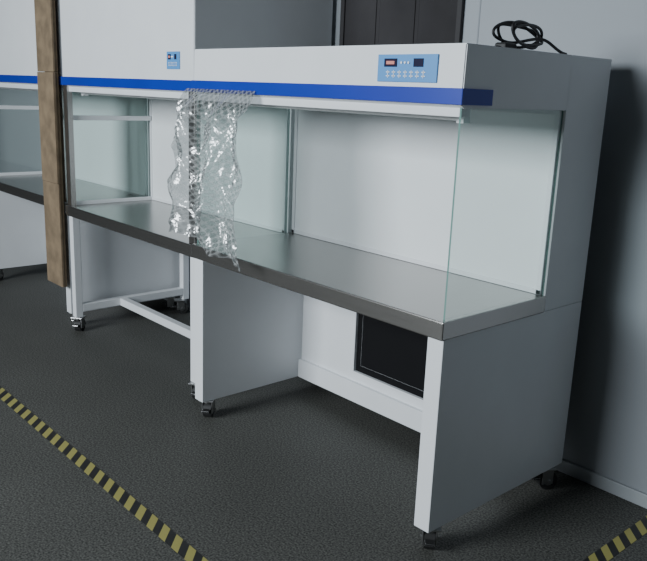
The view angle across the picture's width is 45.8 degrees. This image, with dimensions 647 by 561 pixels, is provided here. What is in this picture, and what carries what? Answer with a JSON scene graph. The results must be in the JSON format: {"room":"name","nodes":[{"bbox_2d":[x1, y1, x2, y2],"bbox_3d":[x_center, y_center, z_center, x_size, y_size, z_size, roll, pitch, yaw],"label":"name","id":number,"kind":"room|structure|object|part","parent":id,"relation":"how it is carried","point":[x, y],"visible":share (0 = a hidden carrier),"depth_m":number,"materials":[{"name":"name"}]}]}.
{"room":"clean room","nodes":[
{"label":"clean room","id":0,"kind":"room"},
{"bbox_2d":[0,263,646,560],"bbox_3d":[-2.773,0.605,2.873,8.200,0.050,13.000,-10,18,-41],"label":"floor","id":1,"kind":"structure","parent":0,"point":[292,469],"depth_m":2.79,"materials":[{"name":"grey carpet"}]},
{"bbox_2d":[0,0,179,323],"bbox_3d":[-1.577,-0.901,4.782,0.768,2.050,1.361,-10,18,-41],"label":"bench","id":2,"kind":"object","parent":1,"relation":"on","point":[112,157],"depth_m":4.47,"materials":[{"name":"metal"}]},
{"bbox_3d":[-2.063,-0.952,5.211,0.480,0.465,0.014,-10,18,-41],"label":"rail","id":3,"kind":"part","parent":2,"relation":"part of","materials":[{"name":"silver metal"}]},
{"bbox_3d":[-2.005,-0.405,5.411,0.716,0.578,0.058,-10,18,-41],"label":"panel","id":4,"kind":"part","parent":2,"relation":"part of","materials":[{"name":"white metal"}]},
{"bbox_3d":[-1.466,-0.842,4.103,0.033,1.770,0.207,-10,18,-41],"label":"cardboard edge guard","id":5,"kind":"part","parent":2,"relation":"part of","materials":[{"name":"brown cardboard"}]},
{"bbox_3d":[-1.390,-0.731,4.109,0.030,0.618,0.045,-10,18,-41],"label":"steel post","id":6,"kind":"part","parent":2,"relation":"part of","materials":[{"name":"silver metal"}]},
{"bbox_2d":[0,174,145,211],"bbox_3d":[-1.657,-0.566,4.801,0.514,0.055,1.340,-10,18,-41],"label":"countertop","id":7,"kind":"structure","parent":2,"relation":"on","point":[28,187],"depth_m":4.66,"materials":[{"name":"grey metal"}]},
{"bbox_2d":[72,92,147,195],"bbox_3d":[-1.455,-0.922,4.888,0.014,0.607,1.306,-10,18,-41],"label":"diffuser","id":8,"kind":"object","parent":2,"relation":"attached to","point":[112,154],"depth_m":4.72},
{"bbox_3d":[-1.160,-0.145,4.497,0.716,0.578,0.058,-10,18,-41],"label":"panel","id":9,"kind":"part","parent":2,"relation":"part of","materials":[{"name":"white metal"}]},
{"bbox_3d":[-1.201,-0.757,4.260,0.490,0.613,0.006,-10,18,-41],"label":"glass","id":10,"kind":"part","parent":2,"relation":"part of","materials":[{"name":"clear glass"}]},
{"bbox_2d":[0,386,207,560],"bbox_3d":[-1.290,0.545,3.253,0.050,0.001,8.400,-10,18,-41],"label":"tape","id":11,"kind":"object","parent":1,"relation":"on","point":[145,516],"visible":1,"depth_m":2.67,"materials":[{"name":"yellow plastic"}]},
{"bbox_2d":[60,0,332,398],"bbox_3d":[-0.681,-0.629,3.826,0.749,2.050,1.302,-10,18,-41],"label":"bench","id":12,"kind":"object","parent":1,"relation":"on","point":[120,48],"visible":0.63,"depth_m":3.61,"materials":[{"name":"metal"}]},
{"bbox_3d":[-1.337,-0.708,4.039,0.030,0.626,0.045,-10,18,-41],"label":"steel post","id":13,"kind":"part","parent":12,"relation":"part of","materials":[{"name":"silver metal"}]},
{"bbox_3d":[-1.157,-0.665,4.217,0.480,0.473,0.014,-10,18,-41],"label":"rail","id":14,"kind":"part","parent":12,"relation":"part of","materials":[{"name":"silver metal"}]},
{"bbox_2d":[66,200,280,257],"bbox_3d":[-0.776,-0.284,3.835,0.514,0.055,1.265,-10,18,-41],"label":"countertop","id":15,"kind":"structure","parent":12,"relation":"on","point":[145,220],"depth_m":3.72,"materials":[{"name":"grey metal"}]},
{"bbox_3d":[-0.617,-0.905,3.150,0.010,0.070,0.100,-10,18,-41],"label":"control panel","id":16,"kind":"part","parent":12,"relation":"part of","materials":[{"name":"blue plastic"}]},
{"bbox_3d":[-0.533,-0.461,3.169,0.030,0.626,0.045,-10,18,-41],"label":"steel post","id":17,"kind":"part","parent":12,"relation":"part of","materials":[{"name":"silver metal"}]},
{"bbox_2d":[149,99,288,232],"bbox_3d":[-0.575,-0.643,3.920,0.012,0.615,1.231,-10,18,-41],"label":"diffuser","id":18,"kind":"object","parent":12,"relation":"attached to","point":[260,140],"depth_m":3.81,"materials":[{"name":"white plastic"}]},
{"bbox_3d":[-0.345,-0.486,3.320,0.490,0.621,0.006,-10,18,-41],"label":"glass","id":19,"kind":"part","parent":12,"relation":"part of","materials":[{"name":"clear glass"}]},
{"bbox_2d":[191,43,611,548],"bbox_3d":[0.181,-0.061,2.829,0.753,1.493,1.314,-10,18,-41],"label":"bench","id":20,"kind":"object","parent":1,"relation":"on","point":[428,275],"visible":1,"depth_m":2.56,"materials":[{"name":"metal"}]},
{"bbox_3d":[-0.306,-0.461,3.142,0.490,0.583,0.006,-10,18,-41],"label":"glass","id":21,"kind":"part","parent":20,"relation":"part of","materials":[{"name":"clear glass"}]},
{"bbox_2d":[167,93,241,267],"bbox_3d":[-0.431,-0.385,2.799,0.120,0.611,0.551,-10,18,-41],"label":"sheet","id":22,"kind":"object","parent":20,"relation":"attached to","point":[200,190],"visible":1,"depth_m":2.79,"materials":[{"name":"clear plastic"}]},
{"bbox_3d":[-0.233,0.158,3.360,0.737,0.608,0.058,-10,18,-41],"label":"panel","id":23,"kind":"part","parent":20,"relation":"part of","materials":[{"name":"white metal"}]},
{"bbox_3d":[0.304,0.221,3.023,0.020,0.528,1.167,-10,18,-41],"label":"panel","id":24,"kind":"part","parent":20,"relation":"part of","materials":[{"name":"white metal"}]},
{"bbox_2d":[191,232,545,340],"bbox_3d":[0.092,-0.022,2.756,0.514,0.055,1.293,-10,18,-41],"label":"countertop","id":25,"kind":"structure","parent":20,"relation":"on","point":[406,295],"depth_m":2.54,"materials":[{"name":"grey metal"}]},
{"bbox_3d":[0.229,-0.584,2.108,0.010,0.074,0.220,-10,18,-41],"label":"control panel","id":26,"kind":"part","parent":20,"relation":"part of","materials":[{"name":"blue plastic"}]},
{"bbox_2d":[291,109,561,294],"bbox_3d":[0.292,-0.362,2.846,0.012,0.577,1.259,-10,18,-41],"label":"diffuser","id":27,"kind":"object","parent":20,"relation":"attached to","point":[378,185],"depth_m":2.72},
{"bbox_3d":[0.581,0.408,2.479,0.737,0.608,0.058,-10,18,-41],"label":"panel","id":28,"kind":"part","parent":20,"relation":"part of","materials":[{"name":"white metal"}]},
{"bbox_3d":[0.532,-0.203,2.235,0.490,0.583,0.006,-10,18,-41],"label":"glass","id":29,"kind":"part","parent":20,"relation":"part of","materials":[{"name":"clear glass"}]},
{"bbox_2d":[492,20,566,53],"bbox_3d":[0.615,-0.728,2.295,0.265,0.092,0.081,-6,16,-30],"label":"power cable","id":30,"kind":"object","parent":20,"relation":"on","point":[538,39],"visible":0.98,"depth_m":2.28,"materials":[{"name":"black plastic"}]},
{"bbox_2d":[583,516,646,560],"bbox_3d":[0.651,0.887,2.181,1.315,0.001,0.050,-10,18,-41],"label":"tape","id":31,"kind":"object","parent":1,"relation":"on","point":[622,541],"visible":1,"depth_m":2.44,"materials":[{"name":"yellow plastic"}]},
{"bbox_2d":[0,0,646,493],"bbox_3d":[-0.628,-1.241,4.331,0.100,3.000,13.000,-10,18,-41],"label":"wall","id":32,"kind":"structure","parent":0,"point":[606,433],"depth_m":2.66,"materials":[{"name":"paint"}]},
{"bbox_2d":[339,0,464,45],"bbox_3d":[0.288,-0.594,3.322,0.017,2.300,0.687,-10,18,-41],"label":"door","id":33,"kind":"structure","parent":32,"relation":"in","point":[362,22],"depth_m":3.19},
{"bbox_2d":[476,0,480,43],"bbox_3d":[1.384,-0.629,2.076,0.002,2.950,2.406,-10,18,-41],"label":"trim","id":34,"kind":"structure","parent":32,"relation":"attached to","point":[480,0],"depth_m":2.91,"materials":[{"name":"grey metal"}]},
{"bbox_2d":[555,459,646,508],"bbox_3d":[2.043,1.049,1.650,0.012,0.050,4.660,-10,18,-41],"label":"baseboard","id":35,"kind":"structure","parent":32,"relation":"attached to","point":[637,497],"depth_m":2.76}
]}

